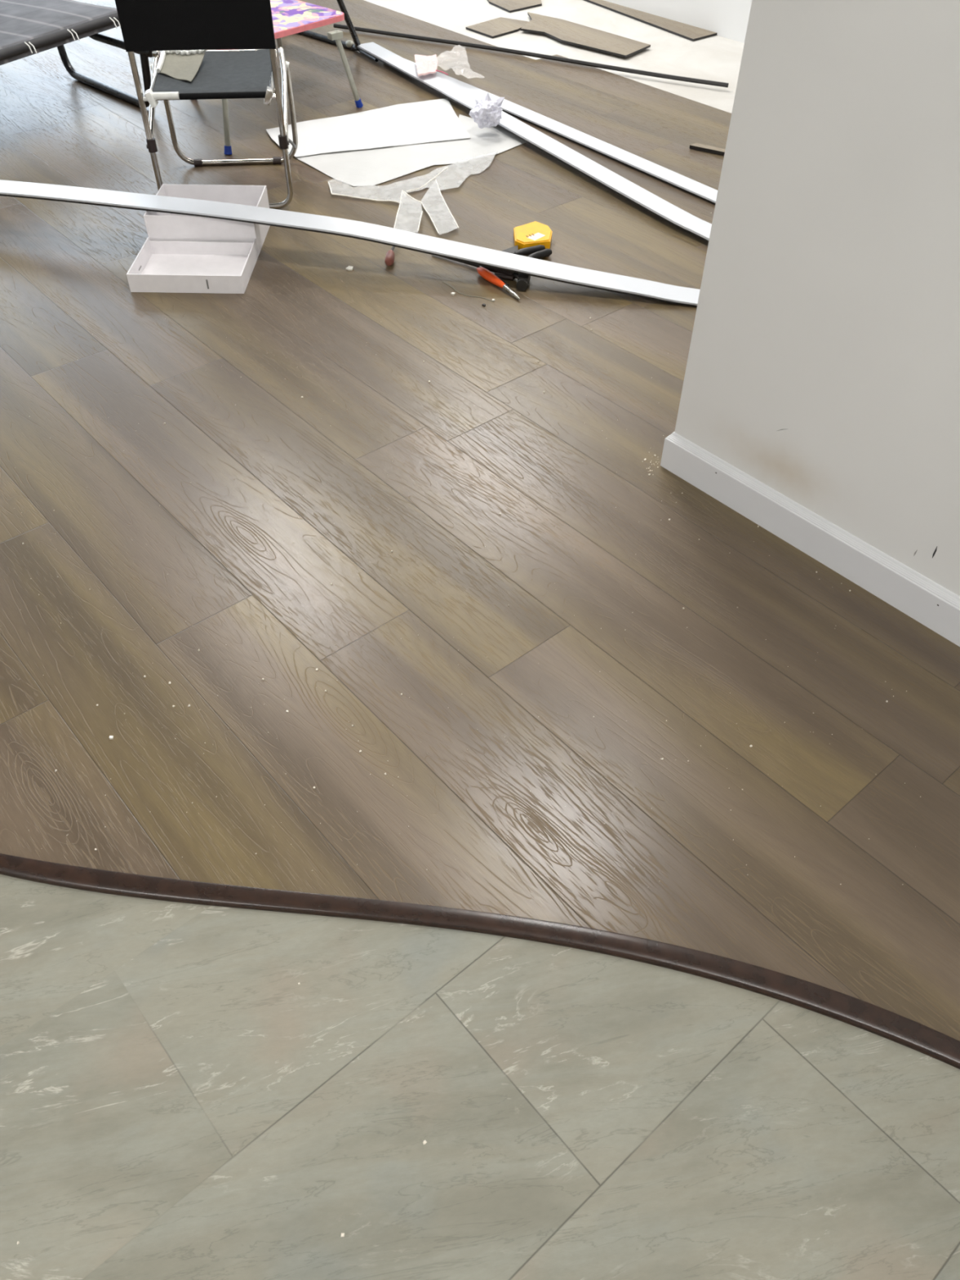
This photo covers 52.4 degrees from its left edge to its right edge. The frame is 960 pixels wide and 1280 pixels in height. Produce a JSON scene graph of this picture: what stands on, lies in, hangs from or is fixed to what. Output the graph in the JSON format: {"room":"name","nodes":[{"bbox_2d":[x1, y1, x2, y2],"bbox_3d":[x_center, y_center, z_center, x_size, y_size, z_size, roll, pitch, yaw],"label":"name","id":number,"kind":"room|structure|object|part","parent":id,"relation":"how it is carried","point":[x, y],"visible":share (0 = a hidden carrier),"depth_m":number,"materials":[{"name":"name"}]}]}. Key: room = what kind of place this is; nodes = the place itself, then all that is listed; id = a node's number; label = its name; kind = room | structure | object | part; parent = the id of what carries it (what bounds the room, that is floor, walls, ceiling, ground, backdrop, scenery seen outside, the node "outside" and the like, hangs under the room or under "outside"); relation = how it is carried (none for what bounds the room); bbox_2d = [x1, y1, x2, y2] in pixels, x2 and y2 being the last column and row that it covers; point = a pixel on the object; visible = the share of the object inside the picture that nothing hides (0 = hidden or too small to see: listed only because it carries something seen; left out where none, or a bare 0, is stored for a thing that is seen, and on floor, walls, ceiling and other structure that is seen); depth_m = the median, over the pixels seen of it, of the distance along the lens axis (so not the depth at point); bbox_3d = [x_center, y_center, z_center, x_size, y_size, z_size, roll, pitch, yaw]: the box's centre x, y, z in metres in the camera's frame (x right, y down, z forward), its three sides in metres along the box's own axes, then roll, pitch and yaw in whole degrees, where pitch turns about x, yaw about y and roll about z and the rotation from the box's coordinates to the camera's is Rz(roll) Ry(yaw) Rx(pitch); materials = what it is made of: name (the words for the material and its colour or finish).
{"room":"room under renovation","nodes":[
{"label":"room under renovation","id":0,"kind":"room"},
{"bbox_2d":[0,0,959,1040],"bbox_3d":[-0.775,-0.673,2.443,6.650,0.090,9.400,-32,54,-27],"label":"floor","id":1,"kind":"structure","parent":0,"point":[535,671],"depth_m":1.85,"materials":[{"name":"laminate"}]},
{"bbox_2d":[0,0,153,107],"bbox_3d":[-1.894,-1.724,3.180,0.887,0.293,1.826,23,50,20],"label":"cot","id":2,"kind":"object","parent":1,"relation":"on","point":[28,28],"visible":0.88,"depth_m":3.47,"materials":[{"name":"grey fabric"}]},
{"bbox_3d":[-2.007,-1.837,3.120,0.650,0.030,1.780,23,50,20],"label":"rail","id":3,"kind":"part","parent":2,"relation":"part of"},
{"bbox_3d":[-1.432,-2.198,3.674,0.663,0.251,0.035,34,54,28],"label":"leg frame","id":4,"kind":"part","parent":2,"relation":"part of","materials":[{"name":"black metal"}]},
{"bbox_3d":[-1.328,-2.192,3.525,0.483,0.085,0.035,30,53,25],"label":"rail","id":5,"kind":"part","parent":2,"relation":"part of","materials":[{"name":"black metal"}]},
{"bbox_2d":[126,183,270,293],"bbox_3d":[-0.787,-1.140,2.757,0.306,0.108,0.461,1,46,0],"label":"cardboard box","id":6,"kind":"object","parent":1,"relation":"on","point":[180,253],"visible":0.92,"depth_m":2.75,"materials":[{"name":"white cardboard"}]},
{"bbox_3d":[-0.788,-1.038,2.699,0.306,0.050,0.233,1,46,0],"label":"lid","id":7,"kind":"part","parent":6,"relation":"part of","materials":[{"name":"white cardboard"}]},
{"bbox_2d":[115,0,297,208],"bbox_3d":[-0.790,-1.737,2.856,0.426,0.804,0.400,-4,46,-4],"label":"folding chair","id":8,"kind":"object","parent":1,"relation":"on","point":[198,28],"visible":0.96,"depth_m":2.78,"materials":[{"name":"silver metal"}]},
{"bbox_3d":[-0.768,-1.754,2.579,0.405,0.340,0.031,-4,46,-4],"label":"backrest","id":9,"kind":"part","parent":8,"relation":"part of","materials":[{"name":"black fabric"}]},
{"bbox_3d":[-0.770,-1.608,2.729,0.402,0.800,0.027,-4,46,-4],"label":"frame","id":10,"kind":"part","parent":8,"relation":"part of","materials":[{"name":"silver metal"}]},
{"bbox_3d":[-0.786,-1.687,2.900,0.329,0.028,0.354,-4,46,-4],"label":"seat","id":11,"kind":"part","parent":8,"relation":"part of","materials":[{"name":"black fabric"}]},
{"bbox_3d":[-0.788,-1.685,2.904,0.354,0.035,0.357,-4,46,-4],"label":"seat frame","id":12,"kind":"part","parent":8,"relation":"part of","materials":[{"name":"silver metal"}]},
{"bbox_3d":[-0.804,-1.704,3.137,0.411,0.347,0.047,-4,46,-4],"label":"frame","id":13,"kind":"part","parent":8,"relation":"part of","materials":[{"name":"silver metal"}]},
{"bbox_2d":[218,0,363,154],"bbox_3d":[-0.801,-2.067,3.537,0.682,0.285,0.608,-32,54,-27],"label":"folding table","id":14,"kind":"object","parent":1,"relation":"on","point":[290,17],"visible":0.41,"depth_m":3.51,"materials":[{"name":"multicoloured plastic"}]},
{"bbox_3d":[-0.850,-1.775,3.254,0.019,0.248,0.069,14,47,13],"label":"leg","id":15,"kind":"part","parent":14,"relation":"part of","materials":[{"name":"silver metal"}]},
{"bbox_3d":[-0.778,-2.316,3.779,0.019,0.247,0.053,12,47,10],"label":"leg","id":16,"kind":"part","parent":14,"relation":"part of","materials":[{"name":"silver metal"}]},
{"bbox_3d":[-0.485,-2.088,3.563,0.093,0.250,0.019,-28,53,-25],"label":"leg","id":17,"kind":"part","parent":14,"relation":"part of","materials":[{"name":"beige metal"}]},
{"bbox_2d":[297,0,378,62],"bbox_3d":[-0.730,-2.645,3.969,0.696,0.460,0.365,33,54,27],"label":"folding stool","id":18,"kind":"object","parent":1,"relation":"on","point":[348,44],"visible":0.76,"depth_m":4.12,"materials":[{"name":"black fabric"}]},
{"bbox_3d":[-0.731,-2.641,3.971,0.697,0.453,0.362,33,54,27],"label":"leg frame","id":19,"kind":"part","parent":18,"relation":"part of","materials":[{"name":"metal"}]},
{"bbox_2d":[346,266,353,270],"bbox_3d":[-0.366,-1.044,2.741,0.020,0.006,0.017,18,48,16],"label":"paper scrap","id":20,"kind":"object","parent":1,"relation":"on","point":[348,268],"visible":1,"depth_m":2.74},
{"bbox_2d":[0,179,700,306],"bbox_3d":[-0.418,-1.117,2.730,2.782,0.123,0.085,9,47,8],"label":"skirting board","id":21,"kind":"object","parent":1,"relation":"on","point":[635,286],"visible":0.91,"depth_m":2.69,"materials":[{"name":"white wood"}]},
{"bbox_2d":[328,166,448,204],"bbox_3d":[-0.170,-1.493,3.171,0.642,0.012,0.272,-19,49,-18],"label":"plastic film","id":22,"kind":"object","parent":1,"relation":"on","point":[447,166],"visible":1,"depth_m":3.08,"materials":[{"name":"white plastic"}]},
{"bbox_2d":[384,246,395,266],"bbox_3d":[-0.252,-1.120,2.801,0.027,0.026,0.167,3,46,2],"label":"bradawl","id":23,"kind":"object","parent":1,"relation":"on","point":[389,257],"visible":0.84,"depth_m":2.75,"materials":[{"name":"red plastic"}]},
{"bbox_2d":[393,190,422,231],"bbox_3d":[-0.213,-1.306,2.975,0.078,0.012,0.295,2,46,1],"label":"plastic film","id":24,"kind":"object","parent":1,"relation":"on","point":[402,190],"visible":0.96,"depth_m":2.98,"materials":[{"name":"white plastic"}]},
{"bbox_2d":[295,114,525,186],"bbox_3d":[-0.234,-1.701,3.379,0.749,0.003,0.408,-27,52,-24],"label":"sheet","id":25,"kind":"object","parent":1,"relation":"on","point":[376,166],"visible":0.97,"depth_m":3.33,"materials":[{"name":"white paper"}]},
{"bbox_2d":[266,97,471,157],"bbox_3d":[-0.399,-1.847,3.512,0.718,0.004,0.427,-13,48,-13],"label":"sheet","id":26,"kind":"object","parent":25,"relation":"on","point":[433,120],"visible":0.94,"depth_m":3.49,"materials":[{"name":"white paper"}]},
{"bbox_2d":[421,179,458,233],"bbox_3d":[-0.138,-1.343,3.021,0.080,0.009,0.402,-9,47,-9],"label":"plastic film","id":27,"kind":"object","parent":1,"relation":"on","point":[435,180],"visible":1,"depth_m":2.99,"materials":[{"name":"white plastic"}]},
{"bbox_2d":[442,281,494,302],"bbox_3d":[-0.039,-0.943,2.650,0.182,0.002,0.022,30,53,25],"label":"thread","id":28,"kind":"object","parent":1,"relation":"on","point":[442,282],"visible":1,"depth_m":2.64},
{"bbox_2d":[31,318,920,884],"bbox_3d":[-0.011,-0.242,1.972,2.248,0.002,1.672,-1,46,-1],"label":"sawdust","id":29,"kind":"object","parent":1,"relation":"on","point":[475,318],"visible":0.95,"depth_m":1.67},
{"bbox_2d":[0,853,959,1069],"bbox_3d":[-0.322,0.989,0.784,5.789,0.016,1.760,6,46,5],"label":"trim","id":30,"kind":"structure","parent":1,"relation":"on","point":[836,1005],"depth_m":1.35,"materials":[{"name":"brown plastic"}]},
{"bbox_2d":[440,256,530,291],"bbox_3d":[0.024,-1.061,2.744,0.348,0.034,0.108,33,54,27],"label":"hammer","id":31,"kind":"object","parent":1,"relation":"on","point":[523,280],"visible":0.65,"depth_m":2.69,"materials":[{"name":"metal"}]},
{"bbox_3d":[-0.006,-1.058,2.744,0.310,0.022,0.019,26,51,22],"label":"handle","id":32,"kind":"part","parent":31,"relation":"part of","materials":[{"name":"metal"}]},
{"bbox_2d":[466,17,528,38],"bbox_3d":[0.092,-2.801,4.457,0.189,0.008,0.295,34,55,28],"label":"laminate offcut","id":33,"kind":"object","parent":1,"relation":"on","point":[500,26],"visible":0.88,"depth_m":4.44,"materials":[{"name":"brown laminate"}]},
{"bbox_2d":[476,266,520,300],"bbox_3d":[0.052,-0.977,2.667,0.026,0.025,0.197,-27,52,-24],"label":"screwdriver","id":34,"kind":"object","parent":1,"relation":"on","point":[482,272],"visible":1,"depth_m":2.67,"materials":[{"name":"orange plastic"}]},
{"bbox_3d":[0.032,-0.997,2.686,0.026,0.025,0.129,-27,52,-24],"label":"handle","id":35,"kind":"part","parent":34,"relation":"part of","materials":[{"name":"orange plastic"}]},
{"bbox_3d":[0.087,-0.938,2.634,0.014,0.016,0.072,-26,51,-23],"label":"blade","id":36,"kind":"part","parent":34,"relation":"part of","materials":[{"name":"metal"}]},
{"bbox_2d":[487,0,542,13],"bbox_3d":[0.153,-3.178,4.822,0.371,0.008,0.399,-32,54,-27],"label":"laminate offcut","id":37,"kind":"object","parent":1,"relation":"on","point":[509,6],"visible":1,"depth_m":4.71,"materials":[{"name":"brown laminate"}]},
{"bbox_2d":[501,244,551,259],"bbox_3d":[0.127,-1.105,2.791,0.139,0.023,0.098,-32,54,-27],"label":"pliers","id":38,"kind":"object","parent":1,"relation":"on","point":[539,251],"visible":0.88,"depth_m":2.79,"materials":[{"name":"black plastic"}]},
{"bbox_2d":[333,23,728,87],"bbox_3d":[0.167,-2.480,4.124,1.808,0.016,0.040,19,49,17],"label":"dark lath","id":39,"kind":"object","parent":1,"relation":"on","point":[335,25],"visible":0.97,"depth_m":4.09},
{"bbox_2d":[513,221,552,249],"bbox_3d":[0.151,-1.187,2.869,0.124,0.031,0.140,-10,47,-10],"label":"tape measure","id":40,"kind":"object","parent":1,"relation":"on","point":[533,233],"visible":0.92,"depth_m":2.84,"materials":[{"name":"yellow plastic"}]},
{"bbox_2d":[357,42,711,242],"bbox_3d":[0.234,-1.701,3.359,0.107,0.028,2.668,-25,51,-23],"label":"skirting board","id":41,"kind":"object","parent":1,"relation":"on","point":[628,190],"visible":0.67,"depth_m":3.27,"materials":[{"name":"white wood"}]},
{"bbox_2d":[414,53,448,76],"bbox_3d":[-0.146,-2.301,3.889,0.255,0.022,0.435,-9,47,-9],"label":"plastic wrapper","id":42,"kind":"object","parent":41,"relation":"on","point":[425,64],"visible":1,"depth_m":3.86,"materials":[{"name":"white plastic"}]},
{"bbox_2d":[469,93,504,128],"bbox_3d":[0.028,-1.855,3.414,0.112,0.117,0.108,-32,54,-27],"label":"crumpled paper","id":43,"kind":"object","parent":41,"relation":"on","point":[486,112],"visible":1,"depth_m":3.39,"materials":[{"name":"white paper"}]},
{"bbox_2d":[405,58,717,204],"bbox_3d":[0.345,-1.775,3.451,0.085,0.012,2.306,-29,53,-26],"label":"skirting board","id":44,"kind":"object","parent":1,"relation":"on","point":[698,189],"visible":0.41,"depth_m":3.38,"materials":[{"name":"white wood"}]},
{"bbox_2d":[520,12,650,57],"bbox_3d":[0.421,-2.707,4.358,0.742,0.008,0.249,35,55,29],"label":"laminate offcut","id":45,"kind":"object","parent":1,"relation":"on","point":[562,30],"visible":1,"depth_m":4.32,"materials":[{"name":"brown laminate"}]},
{"bbox_2d":[583,0,717,40],"bbox_3d":[0.682,-3.093,4.747,0.241,0.008,1.294,-22,50,-20],"label":"laminate offcut","id":46,"kind":"object","parent":1,"relation":"on","point":[689,32],"visible":0.67,"depth_m":4.51,"materials":[{"name":"laminate"}]},
{"bbox_2d":[688,142,724,155],"bbox_3d":[0.812,-1.698,3.382,0.172,0.012,0.031,23,50,20],"label":"laminate offcut","id":47,"kind":"object","parent":1,"relation":"on","point":[696,146],"visible":0.64,"depth_m":3.38,"materials":[{"name":"brown laminate"}]},
{"bbox_2d":[0,874,959,1279],"bbox_3d":[-0.347,1.322,0.466,3.573,0.001,4.066,-32,54,-27],"label":"floor","id":48,"kind":"structure","parent":0,"point":[175,1104],"depth_m":1.19,"materials":[{"name":"tile"}]},
{"bbox_2d":[604,0,751,43],"bbox_3d":[1.749,-3.184,2.971,0.120,2.710,9.400,-32,54,-27],"label":"wall","id":49,"kind":"structure","parent":0,"point":[729,19],"depth_m":4.40,"materials":[{"name":"white paint"}]},
{"bbox_2d":[674,0,959,595],"bbox_3d":[1.606,-0.384,0.259,0.120,2.710,3.490,-32,54,-27],"label":"wall","id":50,"kind":"structure","parent":0,"point":[823,365],"depth_m":1.60,"materials":[{"name":"white paint"}]},
{"bbox_2d":[660,431,959,646],"bbox_3d":[1.585,0.521,1.195,0.133,0.086,3.502,-32,54,-27],"label":"baseboard","id":51,"kind":"structure","parent":50,"relation":"attached to","point":[917,596],"depth_m":1.87,"materials":[{"name":"white wood"}]}
]}

